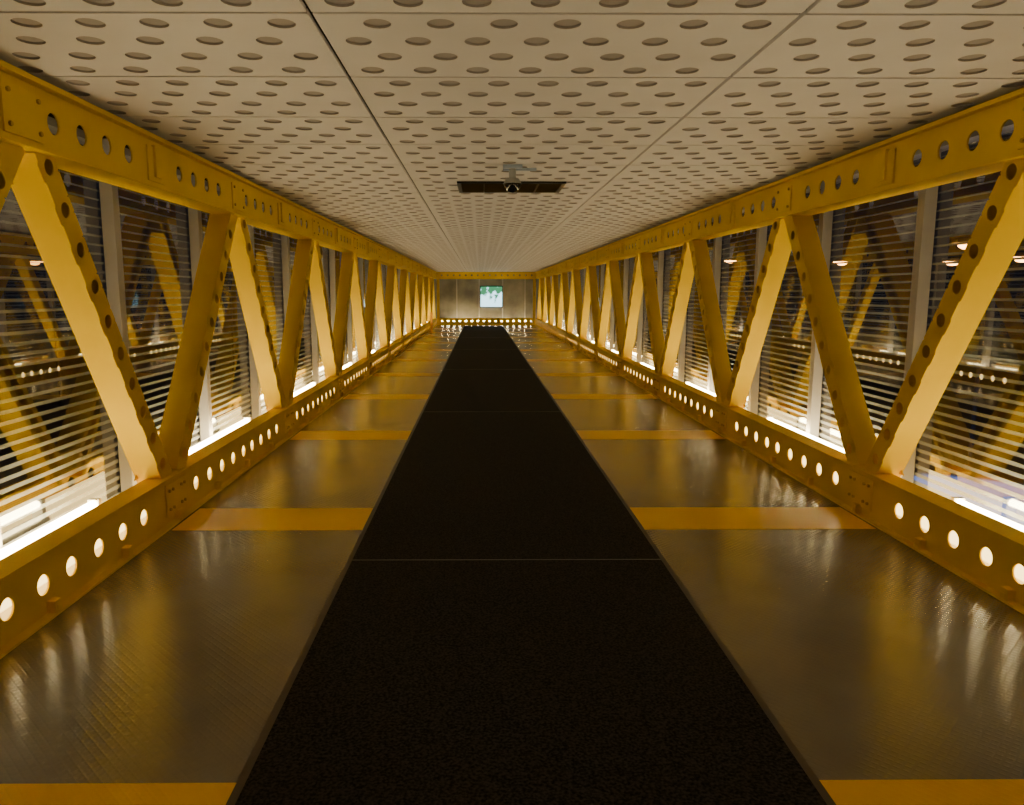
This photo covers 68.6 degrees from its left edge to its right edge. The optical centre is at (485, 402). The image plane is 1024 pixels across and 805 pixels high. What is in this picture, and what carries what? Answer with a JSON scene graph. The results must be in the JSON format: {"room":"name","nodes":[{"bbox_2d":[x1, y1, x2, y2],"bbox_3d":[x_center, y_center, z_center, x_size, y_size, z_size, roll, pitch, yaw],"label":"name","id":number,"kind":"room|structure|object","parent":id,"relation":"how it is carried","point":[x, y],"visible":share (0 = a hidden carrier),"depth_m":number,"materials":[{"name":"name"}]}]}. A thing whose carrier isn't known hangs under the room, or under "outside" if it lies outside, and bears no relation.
{"room":"enclosed pedestrian bridge","nodes":[
{"label":"enclosed pedestrian bridge","id":0,"kind":"room"},
{"bbox_2d":[274,191,423,201],"bbox_3d":[-1.644,-2.286,8.314,1.856,0.020,0.832,0,8,0],"label":"ceiling panel","id":1,"kind":"object","parent":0,"point":[292,196],"depth_m":8.26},
{"bbox_2d":[294,201,428,209],"bbox_3d":[-1.650,-2.409,9.157,1.856,0.020,0.832,0,8,0],"label":"ceiling panel","id":2,"kind":"object","parent":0,"point":[309,205],"depth_m":9.11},
{"bbox_2d":[311,210,432,216],"bbox_3d":[-1.656,-2.532,10.000,1.856,0.020,0.832,0,8,0],"label":"ceiling panel","id":3,"kind":"object","parent":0,"point":[335,213],"depth_m":10.02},
{"bbox_2d":[323,216,435,221],"bbox_3d":[-1.662,-2.655,10.843,1.856,0.020,0.832,0,8,0],"label":"ceiling panel","id":4,"kind":"object","parent":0,"point":[335,219],"depth_m":10.83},
{"bbox_2d":[336,221,438,226],"bbox_3d":[-1.668,-2.778,11.686,1.856,0.020,0.832,0,8,0],"label":"ceiling panel","id":5,"kind":"object","parent":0,"point":[346,224],"depth_m":11.63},
{"bbox_2d":[346,226,441,230],"bbox_3d":[-1.674,-2.901,12.529,1.856,0.020,0.832,0,8,0],"label":"ceiling panel","id":6,"kind":"object","parent":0,"point":[351,228],"depth_m":12.35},
{"bbox_2d":[48,0,806,268],"bbox_3d":[0.180,-3.613,16.872,6.140,0.126,43.970,0,8,0],"label":"ceiling","id":7,"kind":"structure","parent":0,"point":[307,7],"depth_m":4.56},
{"bbox_2d":[0,0,305,11],"bbox_3d":[-1.602,-1.424,2.412,1.856,0.020,0.832,0,8,0],"label":"ceiling panel","id":8,"kind":"object","parent":7,"relation":"attached to","point":[5,5],"depth_m":2.78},
{"bbox_2d":[0,8,345,75],"bbox_3d":[-1.608,-1.547,3.255,1.856,0.020,0.832,0,8,0],"label":"ceiling panel","id":9,"kind":"object","parent":7,"relation":"attached to","point":[38,43],"depth_m":3.20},
{"bbox_2d":[36,73,370,116],"bbox_3d":[-1.614,-1.670,4.099,1.856,0.020,0.832,0,8,0],"label":"ceiling panel","id":10,"kind":"object","parent":7,"relation":"attached to","point":[187,96],"depth_m":4.03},
{"bbox_2d":[118,114,387,144],"bbox_3d":[-1.620,-1.793,4.942,1.856,0.020,0.832,0,8,0],"label":"ceiling panel","id":11,"kind":"object","parent":7,"relation":"attached to","point":[174,129],"depth_m":4.89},
{"bbox_2d":[175,142,400,164],"bbox_3d":[-1.626,-1.916,5.785,1.856,0.020,0.832,0,8,0],"label":"ceiling panel","id":12,"kind":"object","parent":7,"relation":"attached to","point":[256,154],"depth_m":5.75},
{"bbox_2d":[216,163,409,179],"bbox_3d":[-1.632,-2.039,6.628,1.856,0.020,0.832,0,8,0],"label":"ceiling panel","id":13,"kind":"object","parent":7,"relation":"attached to","point":[247,171],"depth_m":6.61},
{"bbox_2d":[249,178,417,191],"bbox_3d":[-1.638,-2.162,7.471,1.856,0.020,0.832,0,8,0],"label":"ceiling panel","id":14,"kind":"object","parent":7,"relation":"attached to","point":[272,185],"depth_m":7.42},
{"bbox_2d":[354,231,443,234],"bbox_3d":[-1.679,-3.024,13.372,1.856,0.020,0.832,0,8,0],"label":"ceiling panel","id":15,"kind":"object","parent":7,"relation":"attached to","point":[359,232],"depth_m":13.17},
{"bbox_2d":[362,234,446,238],"bbox_3d":[-1.685,-3.148,14.215,1.856,0.020,0.832,0,8,0],"label":"ceiling panel","id":16,"kind":"object","parent":7,"relation":"attached to","point":[367,236],"depth_m":14.17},
{"bbox_2d":[370,239,447,241],"bbox_3d":[-1.691,-3.271,15.058,1.856,0.020,0.832,0,8,0],"label":"ceiling panel","id":17,"kind":"object","parent":7,"relation":"attached to","point":[379,240],"depth_m":15.17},
{"bbox_2d":[375,241,449,243],"bbox_3d":[-1.697,-3.394,15.901,1.856,0.020,0.832,0,8,0],"label":"ceiling panel","id":18,"kind":"object","parent":7,"relation":"attached to","point":[448,242],"depth_m":15.86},
{"bbox_2d":[381,244,450,246],"bbox_3d":[-1.703,-3.517,16.744,1.856,0.020,0.832,0,8,0],"label":"ceiling panel","id":19,"kind":"object","parent":7,"relation":"attached to","point":[386,245],"depth_m":16.77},
{"bbox_2d":[387,246,452,248],"bbox_3d":[-1.709,-3.640,17.587,1.856,0.020,0.832,0,8,0],"label":"ceiling panel","id":20,"kind":"object","parent":7,"relation":"attached to","point":[451,247],"depth_m":17.54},
{"bbox_2d":[391,249,453,250],"bbox_3d":[-1.715,-3.763,18.430,1.856,0.020,0.832,0,8,0],"label":"ceiling panel","id":21,"kind":"object","parent":7,"relation":"attached to","point":[391,249],"depth_m":18.42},
{"bbox_2d":[395,251,454,252],"bbox_3d":[-1.721,-3.886,19.273,1.856,0.020,0.832,0,8,0],"label":"ceiling panel","id":22,"kind":"object","parent":7,"relation":"attached to","point":[395,251],"depth_m":19.23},
{"bbox_2d":[399,252,455,253],"bbox_3d":[-1.727,-4.009,20.116,1.856,0.020,0.832,0,8,0],"label":"ceiling panel","id":23,"kind":"object","parent":7,"relation":"attached to","point":[455,252],"depth_m":20.17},
{"bbox_2d":[401,254,456,255],"bbox_3d":[-1.733,-4.133,20.959,1.856,0.020,0.832,0,8,0],"label":"ceiling panel","id":24,"kind":"object","parent":7,"relation":"attached to","point":[401,254],"depth_m":20.75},
{"bbox_2d":[409,258,459,259],"bbox_3d":[-1.751,-4.502,23.488,1.856,0.020,0.832,0,8,0],"label":"ceiling panel","id":25,"kind":"object","parent":7,"relation":"attached to","point":[409,258],"depth_m":23.10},
{"bbox_2d":[460,258,519,259],"bbox_3d":[0.125,-4.504,23.501,1.856,0.020,0.832,0,8,0],"label":"ceiling panel","id":26,"kind":"object","parent":7,"relation":"attached to","point":[460,258],"depth_m":23.10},
{"bbox_2d":[457,254,523,255],"bbox_3d":[0.143,-4.134,20.972,1.856,0.020,0.832,0,8,0],"label":"ceiling panel","id":27,"kind":"object","parent":7,"relation":"attached to","point":[457,254],"depth_m":20.72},
{"bbox_2d":[455,251,527,252],"bbox_3d":[0.155,-3.888,19.286,1.856,0.020,0.832,0,8,0],"label":"ceiling panel","id":28,"kind":"object","parent":7,"relation":"attached to","point":[455,251],"depth_m":19.24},
{"bbox_2d":[454,249,529,250],"bbox_3d":[0.161,-3.765,18.443,1.856,0.020,0.832,0,8,0],"label":"ceiling panel","id":29,"kind":"object","parent":7,"relation":"attached to","point":[454,249],"depth_m":18.40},
{"bbox_2d":[453,247,531,248],"bbox_3d":[0.167,-3.642,17.600,1.856,0.020,0.832,0,8,0],"label":"ceiling panel","id":30,"kind":"object","parent":7,"relation":"attached to","point":[453,247],"depth_m":17.55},
{"bbox_2d":[451,244,535,246],"bbox_3d":[0.173,-3.519,16.757,1.856,0.020,0.832,0,8,0],"label":"ceiling panel","id":31,"kind":"object","parent":7,"relation":"attached to","point":[453,245],"depth_m":16.77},
{"bbox_2d":[450,242,537,243],"bbox_3d":[0.179,-3.396,15.914,1.856,0.020,0.832,0,8,0],"label":"ceiling panel","id":32,"kind":"object","parent":7,"relation":"attached to","point":[450,242],"depth_m":15.87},
{"bbox_2d":[448,239,541,241],"bbox_3d":[0.185,-3.273,15.071,1.856,0.020,0.832,0,8,0],"label":"ceiling panel","id":33,"kind":"object","parent":7,"relation":"attached to","point":[450,240],"depth_m":15.17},
{"bbox_2d":[446,235,545,238],"bbox_3d":[0.191,-3.149,14.228,1.856,0.020,0.832,0,8,0],"label":"ceiling panel","id":34,"kind":"object","parent":7,"relation":"attached to","point":[448,236],"depth_m":14.18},
{"bbox_2d":[443,231,549,234],"bbox_3d":[0.196,-3.026,13.385,1.856,0.020,0.832,0,8,0],"label":"ceiling panel","id":35,"kind":"object","parent":7,"relation":"attached to","point":[446,232],"depth_m":13.39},
{"bbox_2d":[503,164,536,192],"bbox_3d":[0.285,-1.861,6.249,0.280,0.221,0.156,0,8,0],"label":"dome security camera","id":36,"kind":"object","parent":7,"relation":"attached to","point":[512,184],"visible":1,"depth_m":6.21,"materials":[{"name":"white"}]},
{"bbox_2d":[375,117,680,144],"bbox_3d":[0.256,-1.795,4.955,1.856,0.020,0.832,0,8,0],"label":"ceiling panel","id":37,"kind":"object","parent":7,"relation":"attached to","point":[398,130],"depth_m":4.90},
{"bbox_2d":[351,76,726,116],"bbox_3d":[0.262,-1.672,4.111,1.856,0.020,0.832,0,8,0],"label":"ceiling panel","id":38,"kind":"object","parent":7,"relation":"attached to","point":[385,96],"depth_m":4.05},
{"bbox_2d":[516,260,562,261],"bbox_3d":[1.989,-4.752,25.200,1.856,0.020,0.832,0,8,0],"label":"ceiling panel","id":39,"kind":"object","parent":7,"relation":"attached to","point":[517,260],"depth_m":25.30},
{"bbox_2d":[519,258,570,259],"bbox_3d":[2.001,-4.506,23.514,1.856,0.020,0.832,0,8,0],"label":"ceiling panel","id":40,"kind":"object","parent":7,"relation":"attached to","point":[520,258],"depth_m":23.11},
{"bbox_2d":[522,255,576,256],"bbox_3d":[2.013,-4.260,21.828,1.856,0.020,0.832,0,8,0],"label":"ceiling panel","id":41,"kind":"object","parent":7,"relation":"attached to","point":[523,255],"depth_m":21.83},
{"bbox_2d":[524,254,581,255],"bbox_3d":[2.019,-4.136,20.985,1.856,0.020,0.832,0,8,0],"label":"ceiling panel","id":42,"kind":"object","parent":7,"relation":"attached to","point":[524,254],"depth_m":20.74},
{"bbox_2d":[313,12,798,76],"bbox_3d":[0.268,-1.549,3.268,1.856,0.020,0.832,0,8,0],"label":"ceiling panel","id":43,"kind":"object","parent":7,"relation":"attached to","point":[402,44],"depth_m":3.19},
{"bbox_2d":[527,251,589,252],"bbox_3d":[2.031,-3.890,19.299,1.856,0.020,0.832,0,8,0],"label":"ceiling panel","id":44,"kind":"object","parent":7,"relation":"attached to","point":[528,251],"depth_m":19.25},
{"bbox_2d":[305,0,815,12],"bbox_3d":[0.274,-1.426,2.425,1.856,0.020,0.832,0,8,0],"label":"ceiling panel","id":45,"kind":"object","parent":7,"relation":"attached to","point":[531,6],"depth_m":2.78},
{"bbox_2d":[529,248,594,250],"bbox_3d":[2.037,-3.767,18.456,1.856,0.020,0.832,0,8,0],"label":"ceiling panel","id":46,"kind":"object","parent":7,"relation":"attached to","point":[531,249],"depth_m":18.41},
{"bbox_2d":[532,247,599,248],"bbox_3d":[2.043,-3.644,17.613,1.856,0.020,0.832,0,8,0],"label":"ceiling panel","id":47,"kind":"object","parent":7,"relation":"attached to","point":[532,247],"depth_m":17.67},
{"bbox_2d":[534,244,607,246],"bbox_3d":[2.049,-3.521,16.770,1.856,0.020,0.832,0,8,0],"label":"ceiling panel","id":48,"kind":"object","parent":7,"relation":"attached to","point":[537,245],"depth_m":16.77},
{"bbox_2d":[537,241,613,243],"bbox_3d":[2.055,-3.398,15.927,1.856,0.020,0.832,0,8,0],"label":"ceiling panel","id":49,"kind":"object","parent":7,"relation":"attached to","point":[539,242],"depth_m":15.88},
{"bbox_2d":[540,238,620,241],"bbox_3d":[2.061,-3.274,15.084,1.856,0.020,0.832,0,8,0],"label":"ceiling panel","id":50,"kind":"object","parent":7,"relation":"attached to","point":[543,240],"depth_m":15.17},
{"bbox_2d":[544,234,631,238],"bbox_3d":[2.067,-3.151,14.241,1.856,0.020,0.832,0,8,0],"label":"ceiling panel","id":51,"kind":"object","parent":7,"relation":"attached to","point":[547,236],"depth_m":14.19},
{"bbox_2d":[548,231,639,234],"bbox_3d":[2.072,-3.028,13.398,1.856,0.020,0.832,0,8,0],"label":"ceiling panel","id":52,"kind":"object","parent":7,"relation":"attached to","point":[551,233],"depth_m":13.39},
{"bbox_2d":[598,179,776,191],"bbox_3d":[2.114,-2.166,7.497,1.856,0.020,0.832,0,8,0],"label":"ceiling panel","id":53,"kind":"object","parent":7,"relation":"attached to","point":[612,185],"depth_m":7.44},
{"bbox_2d":[612,163,816,179],"bbox_3d":[2.120,-2.043,6.654,1.856,0.020,0.832,0,8,0],"label":"ceiling panel","id":54,"kind":"object","parent":7,"relation":"attached to","point":[629,172],"depth_m":6.61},
{"bbox_2d":[630,143,869,164],"bbox_3d":[2.126,-1.920,5.811,1.856,0.020,0.832,0,8,0],"label":"ceiling panel","id":55,"kind":"object","parent":7,"relation":"attached to","point":[653,154],"depth_m":5.75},
{"bbox_2d":[653,115,940,144],"bbox_3d":[2.132,-1.797,4.967,1.856,0.020,0.832,0,8,0],"label":"ceiling panel","id":56,"kind":"object","parent":7,"relation":"attached to","point":[687,130],"depth_m":4.91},
{"bbox_2d":[685,74,1023,117],"bbox_3d":[2.138,-1.674,4.124,1.856,0.020,0.832,0,8,0],"label":"ceiling panel","id":57,"kind":"object","parent":7,"relation":"attached to","point":[804,97],"depth_m":4.07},
{"bbox_2d":[732,10,1023,77],"bbox_3d":[2.144,-1.551,3.281,1.856,0.020,0.832,0,8,0],"label":"ceiling panel","id":58,"kind":"object","parent":7,"relation":"attached to","point":[904,45],"depth_m":3.24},
{"bbox_2d":[807,0,1023,13],"bbox_3d":[2.150,-1.427,2.438,1.856,0.020,0.832,0,8,0],"label":"ceiling panel","id":59,"kind":"object","parent":7,"relation":"attached to","point":[819,6],"depth_m":2.79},
{"bbox_2d":[405,256,457,256],"bbox_3d":[-1.739,-4.256,21.802,1.856,0.020,0.832,0,8,0],"label":"ceiling panel","id":60,"kind":"object","parent":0,"point":[405,256],"depth_m":21.83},
{"bbox_2d":[407,257,458,257],"bbox_3d":[-1.745,-4.379,22.645,1.856,0.020,0.832,0,8,0],"label":"ceiling panel","id":61,"kind":"object","parent":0,"point":[407,257],"depth_m":22.45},
{"bbox_2d":[414,260,459,260],"bbox_3d":[-1.757,-4.625,24.331,1.856,0.020,0.832,0,8,0],"label":"ceiling panel","id":62,"kind":"object","parent":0,"point":[414,260],"depth_m":24.52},
{"bbox_2d":[416,261,460,261],"bbox_3d":[-1.763,-4.748,25.174,1.856,0.020,0.832,0,8,0],"label":"ceiling panel","id":63,"kind":"object","parent":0,"point":[416,261],"depth_m":25.30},
{"bbox_2d":[418,262,461,262],"bbox_3d":[-1.769,-4.871,26.017,1.856,0.020,0.832,0,8,0],"label":"ceiling panel","id":64,"kind":"object","parent":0,"point":[418,262],"depth_m":26.13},
{"bbox_2d":[465,267,508,267],"bbox_3d":[0.072,-5.612,31.089,1.856,0.020,0.832,0,8,0],"label":"ceiling panel","id":65,"kind":"object","parent":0,"point":[465,267],"depth_m":31.27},
{"bbox_2d":[464,266,510,266],"bbox_3d":[0.078,-5.489,30.246,1.856,0.020,0.832,0,8,0],"label":"ceiling panel","id":66,"kind":"object","parent":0,"point":[464,266],"depth_m":30.08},
{"bbox_2d":[434,272,541,324],"bbox_3d":[0.032,-5.287,38.097,5.900,2.650,0.980,0,8,0],"label":"wall","id":67,"kind":"structure","parent":0,"point":[457,294],"depth_m":38.45,"materials":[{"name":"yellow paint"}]},
{"bbox_2d":[0,359,380,620],"bbox_3d":[-2.567,-0.851,16.851,0.260,0.010,42.370,0,8,0],"label":"trim","id":68,"kind":"structure","parent":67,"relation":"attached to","point":[5,614],"depth_m":4.44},
{"bbox_2d":[0,324,421,612],"bbox_3d":[-2.581,-0.993,16.805,0.112,0.283,42.220,0,8,0],"label":"light strip","id":69,"kind":"object","parent":68,"relation":"on","point":[92,502],"visible":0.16,"depth_m":4.54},
{"bbox_2d":[47,116,382,254],"bbox_3d":[-2.771,-2.228,17.154,0.120,2.650,43.370,0,8,0],"label":"window frame","id":70,"kind":"structure","parent":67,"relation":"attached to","point":[52,124],"depth_m":5.49,"materials":[{"name":"grey metal"}]},
{"bbox_2d":[0,139,417,549],"bbox_3d":[-2.711,-2.152,16.428,0.090,2.590,41.560,0,8,0],"label":"mullions","id":71,"kind":"object","parent":70,"relation":"attached to","point":[109,199],"visible":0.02,"depth_m":6.84,"materials":[{"name":"grey metal"}]},
{"bbox_2d":[0,170,421,547],"bbox_3d":[-2.770,-2.250,17.100,0.001,2.590,43.870,0,8,0],"label":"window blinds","id":72,"kind":"object","parent":70,"relation":"attached to","point":[338,255],"visible":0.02,"depth_m":5.14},
{"bbox_2d":[480,286,502,307],"bbox_3d":[0.299,-5.422,38.433,1.180,1.100,0.040,0,8,0],"label":"display screen","id":73,"kind":"object","parent":67,"relation":"attached to","point":[490,296],"visible":1,"depth_m":38.42,"materials":[{"name":"white glass"}]},
{"bbox_2d":[574,120,1013,263],"bbox_3d":[3.129,-2.234,17.195,0.120,2.650,43.370,0,8,0],"label":"window frame","id":74,"kind":"structure","parent":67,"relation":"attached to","point":[1008,126],"depth_m":5.28,"materials":[{"name":"grey metal"}]},
{"bbox_2d":[544,149,941,482],"bbox_3d":[3.079,-2.167,16.533,0.090,2.590,41.560,0,8,0],"label":"mullions","id":75,"kind":"object","parent":74,"relation":"attached to","point":[927,198],"visible":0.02,"depth_m":7.09,"materials":[{"name":"grey metal"}]},
{"bbox_2d":[555,136,1023,520],"bbox_3d":[3.129,-2.256,17.141,0.001,2.590,43.870,0,8,0],"label":"blinds","id":76,"kind":"object","parent":74,"relation":"attached to","point":[621,262],"visible":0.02,"depth_m":5.84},
{"bbox_2d":[651,384,1023,583],"bbox_3d":[2.938,-0.857,16.889,0.250,0.010,42.370,0,8,0],"label":"trim","id":77,"kind":"structure","parent":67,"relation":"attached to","point":[819,474],"depth_m":5.05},
{"bbox_2d":[547,322,1023,581],"bbox_3d":[2.957,-0.998,16.844,0.112,0.283,42.220,0,8,0],"label":"light strip","id":78,"kind":"object","parent":77,"relation":"on","point":[986,554],"visible":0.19,"depth_m":5.09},
{"bbox_2d":[463,264,512,264],"bbox_3d":[0.095,-5.120,27.716,1.856,0.020,0.832,0,8,0],"label":"ceiling panel","id":79,"kind":"object","parent":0,"point":[463,264],"depth_m":27.97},
{"bbox_2d":[464,265,511,265],"bbox_3d":[0.083,-5.366,29.402,1.856,0.020,0.832,0,8,0],"label":"ceiling panel","id":80,"kind":"object","parent":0,"point":[464,265],"depth_m":29.00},
{"bbox_2d":[461,261,515,261],"bbox_3d":[0.113,-4.750,25.187,1.856,0.020,0.832,0,8,0],"label":"ceiling panel","id":81,"kind":"object","parent":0,"point":[461,261],"depth_m":25.30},
{"bbox_2d":[462,262,514,262],"bbox_3d":[0.107,-4.873,26.030,1.856,0.020,0.832,0,8,0],"label":"ceiling panel","id":82,"kind":"object","parent":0,"point":[462,262],"depth_m":26.13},
{"bbox_2d":[463,263,513,263],"bbox_3d":[0.101,-4.996,26.873,1.856,0.020,0.832,0,8,0],"label":"ceiling panel","id":83,"kind":"object","parent":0,"point":[463,263],"depth_m":27.02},
{"bbox_2d":[461,260,516,260],"bbox_3d":[0.119,-4.627,24.344,1.856,0.020,0.832,0,8,0],"label":"ceiling panel","id":84,"kind":"object","parent":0,"point":[461,260],"depth_m":24.52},
{"bbox_2d":[458,256,521,256],"bbox_3d":[0.137,-4.258,21.815,1.856,0.020,0.832,0,8,0],"label":"ceiling panel","id":85,"kind":"object","parent":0,"point":[458,256],"depth_m":21.83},
{"bbox_2d":[459,257,520,257],"bbox_3d":[0.131,-4.381,22.658,1.856,0.020,0.832,0,8,0],"label":"ceiling panel","id":86,"kind":"object","parent":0,"point":[459,257],"depth_m":22.45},
{"bbox_2d":[457,253,525,253],"bbox_3d":[0.149,-4.011,20.129,1.856,0.020,0.832,0,8,0],"label":"ceiling panel","id":87,"kind":"object","parent":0,"point":[457,253],"depth_m":20.17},
{"bbox_2d":[441,227,554,231],"bbox_3d":[0.202,-2.903,12.542,1.856,0.020,0.832,0,8,0],"label":"ceiling panel","id":88,"kind":"object","parent":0,"point":[462,229],"depth_m":12.54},
{"bbox_2d":[438,222,560,226],"bbox_3d":[0.208,-2.780,11.699,1.856,0.020,0.832,0,8,0],"label":"ceiling panel","id":89,"kind":"object","parent":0,"point":[442,224],"depth_m":11.63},
{"bbox_2d":[435,217,566,221],"bbox_3d":[0.214,-2.657,10.856,1.856,0.020,0.832,0,8,0],"label":"ceiling panel","id":90,"kind":"object","parent":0,"point":[439,219],"depth_m":10.83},
{"bbox_2d":[431,210,574,216],"bbox_3d":[0.220,-2.534,10.013,1.856,0.020,0.832,0,8,0],"label":"ceiling panel","id":91,"kind":"object","parent":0,"point":[437,213],"depth_m":10.02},
{"bbox_2d":[426,202,583,209],"bbox_3d":[0.226,-2.411,9.170,1.856,0.020,0.832,0,8,0],"label":"ceiling panel","id":92,"kind":"object","parent":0,"point":[432,205],"depth_m":9.12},
{"bbox_2d":[420,192,595,201],"bbox_3d":[0.232,-2.287,8.327,1.856,0.020,0.832,0,8,0],"label":"ceiling panel","id":93,"kind":"object","parent":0,"point":[428,196],"depth_m":8.34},
{"bbox_2d":[413,180,608,191],"bbox_3d":[0.238,-2.164,7.484,1.856,0.020,0.832,0,8,0],"label":"ceiling panel","id":94,"kind":"object","parent":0,"point":[422,185],"depth_m":7.41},
{"bbox_2d":[457,181,565,192],"bbox_3d":[0.246,-2.141,7.471,1.040,0.021,0.700,0,8,0],"label":"grille","id":95,"kind":"object","parent":94,"relation":"in","point":[463,186],"depth_m":7.39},
{"bbox_2d":[0,325,1023,783],"bbox_3d":[0.180,-0.781,17.285,6.140,0.250,43.970,0,8,0],"label":"floor","id":96,"kind":"structure","parent":0,"point":[876,659],"depth_m":3.63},
{"bbox_2d":[0,59,437,658],"bbox_3d":[-2.365,-2.138,16.635,0.255,2.622,42.310,0,8,0],"label":"truss","id":97,"kind":"object","parent":96,"relation":"on","point":[164,471],"visible":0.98,"depth_m":5.22,"materials":[{"name":"metal"}]},
{"bbox_2d":[429,312,433,332],"bbox_3d":[-2.183,-3.243,30.335,0.217,0.850,0.217,0,8,0],"label":"bollard","id":98,"kind":"object","parent":96,"relation":"on","point":[431,313],"visible":1,"depth_m":30.30,"materials":[{"name":"metal"}]},
{"bbox_2d":[0,328,1023,804],"bbox_3d":[0.202,-0.553,14.848,4.810,0.002,38.800,0,8,0],"label":"bands","id":99,"kind":"object","parent":96,"relation":"on","point":[960,791],"visible":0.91,"depth_m":5.18,"materials":[{"name":"yellow paint"}]},
{"bbox_2d":[226,326,835,804],"bbox_3d":[0.043,-0.790,16.424,1.915,0.014,40.470,0,8,0],"label":"carpet runner","id":100,"kind":"object","parent":96,"relation":"on","point":[500,626],"visible":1,"depth_m":3.32,"materials":[{"name":"grey"}]},
{"bbox_2d":[535,87,1023,614],"bbox_3d":[2.740,-2.143,16.670,0.255,2.622,42.310,0,8,0],"label":"truss","id":101,"kind":"object","parent":96,"relation":"on","point":[870,486],"visible":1,"depth_m":5.87,"materials":[{"name":"metal"}]},
{"bbox_2d":[404,165,626,179],"bbox_3d":[0.244,-2.041,6.641,1.856,0.020,0.832,0,8,0],"label":"ceiling panel","id":102,"kind":"object","parent":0,"point":[416,172],"depth_m":6.61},
{"bbox_2d":[392,145,649,164],"bbox_3d":[0.250,-1.918,5.798,1.856,0.020,0.832,0,8,0],"label":"ceiling panel","id":103,"kind":"object","parent":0,"point":[408,154],"depth_m":5.75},
{"bbox_2d":[514,263,557,263],"bbox_3d":[1.977,-4.998,26.886,1.856,0.020,0.832,0,8,0],"label":"ceiling panel","id":104,"kind":"object","parent":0,"point":[514,263],"depth_m":27.02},
{"bbox_2d":[515,262,560,262],"bbox_3d":[1.983,-4.875,26.043,1.856,0.020,0.832,0,8,0],"label":"ceiling panel","id":105,"kind":"object","parent":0,"point":[515,262],"depth_m":26.13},
{"bbox_2d":[518,260,565,260],"bbox_3d":[1.995,-4.629,24.357,1.856,0.020,0.832,0,8,0],"label":"ceiling panel","id":106,"kind":"object","parent":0,"point":[518,260],"depth_m":24.52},
{"bbox_2d":[521,257,573,257],"bbox_3d":[2.007,-4.383,22.671,1.856,0.020,0.832,0,8,0],"label":"ceiling panel","id":107,"kind":"object","parent":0,"point":[521,257],"depth_m":22.45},
{"bbox_2d":[526,253,583,253],"bbox_3d":[2.025,-4.013,20.142,1.856,0.020,0.832,0,8,0],"label":"ceiling panel","id":108,"kind":"object","parent":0,"point":[526,253],"depth_m":20.17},
{"bbox_2d":[552,227,652,231],"bbox_3d":[2.078,-2.905,12.555,1.856,0.020,0.832,0,8,0],"label":"ceiling panel","id":109,"kind":"object","parent":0,"point":[557,229],"depth_m":12.54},
{"bbox_2d":[557,221,665,226],"bbox_3d":[2.084,-2.782,11.712,1.856,0.020,0.832,0,8,0],"label":"ceiling panel","id":110,"kind":"object","parent":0,"point":[563,224],"depth_m":11.63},
{"bbox_2d":[563,216,679,221],"bbox_3d":[2.090,-2.659,10.869,1.856,0.020,0.832,0,8,0],"label":"ceiling panel","id":111,"kind":"object","parent":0,"point":[569,219],"depth_m":10.83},
{"bbox_2d":[569,209,697,216],"bbox_3d":[2.096,-2.536,10.026,1.856,0.020,0.832,0,8,0],"label":"ceiling panel","id":112,"kind":"object","parent":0,"point":[577,213],"depth_m":10.02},
{"bbox_2d":[577,201,718,209],"bbox_3d":[2.102,-2.412,9.183,1.856,0.020,0.832,0,8,0],"label":"ceiling panel","id":113,"kind":"object","parent":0,"point":[586,205],"depth_m":9.13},
{"bbox_2d":[586,191,745,201],"bbox_3d":[2.108,-2.289,8.340,1.856,0.020,0.832,0,8,0],"label":"ceiling panel","id":114,"kind":"object","parent":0,"point":[598,196],"depth_m":8.29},
{"label":"outside","id":115,"kind":"structure","parent":0,"visible":0},
{"bbox_2d":[0,332,1023,545],"bbox_3d":[-0.384,-0.726,55.476,180.000,0.200,170.000,0,8,0],"label":"ground","id":116,"kind":"structure","parent":115,"point":[43,335],"depth_m":50.27,"materials":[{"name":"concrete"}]},
{"bbox_2d":[50,281,63,405],"bbox_3d":[-26.646,-4.407,47.679,1.724,9.340,0.680,0,8,0],"label":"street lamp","id":117,"kind":"object","parent":116,"relation":"on","point":[60,402],"visible":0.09,"depth_m":47.78,"materials":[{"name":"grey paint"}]},
{"bbox_2d":[229,266,235,370],"bbox_3d":[-22.800,-7.888,69.431,1.724,9.940,0.680,0,8,0],"label":"street lamp","id":118,"kind":"object","parent":116,"relation":"on","point":[233,352],"visible":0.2,"depth_m":69.48,"materials":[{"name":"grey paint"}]},
{"bbox_2d":[724,258,736,261],"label":"street lamp","id":119,"kind":"object","parent":116,"relation":"on","point":[731,260],"depth_m":68.76,"materials":[{"name":"grey paint"}]},
{"bbox_2d":[735,262,741,358],"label":"street lamp","id":120,"kind":"object","parent":116,"relation":"on","point":[740,262],"depth_m":69.57,"materials":[{"name":"metal"}]},
{"bbox_2d":[832,258,855,345],"bbox_3d":[23.712,-4.797,49.998,1.624,9.440,0.680,0,8,0],"label":"street lamp","id":121,"kind":"object","parent":116,"relation":"on","point":[834,260],"visible":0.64,"depth_m":49.49,"materials":[{"name":"metal"}]},
{"bbox_2d":[931,265,937,320],"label":"street lamp","id":122,"kind":"object","parent":116,"relation":"on","point":[935,283],"depth_m":44.66,"materials":[{"name":"metal"}]},
{"bbox_2d":[941,258,960,265],"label":"street lamp","id":123,"kind":"object","parent":116,"relation":"on","point":[945,260],"depth_m":44.23,"materials":[{"name":"grey paint"}]},
{"bbox_2d":[951,238,970,248],"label":"street lamp","id":124,"kind":"object","parent":116,"relation":"on","point":[954,240],"depth_m":29.32,"materials":[{"name":"metal"}]},
{"bbox_2d":[964,311,985,470],"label":"street lamp","id":125,"kind":"object","parent":116,"relation":"on","point":[977,380],"depth_m":30.38,"materials":[{"name":"grey paint"}]},
{"bbox_2d":[1013,252,1023,443],"bbox_3d":[25.067,-2.432,35.194,1.724,9.040,0.680,0,8,0],"label":"street lamp","id":126,"kind":"object","parent":116,"relation":"on","point":[1017,254],"visible":0.62,"depth_m":34.36,"materials":[{"name":"grey paint"}]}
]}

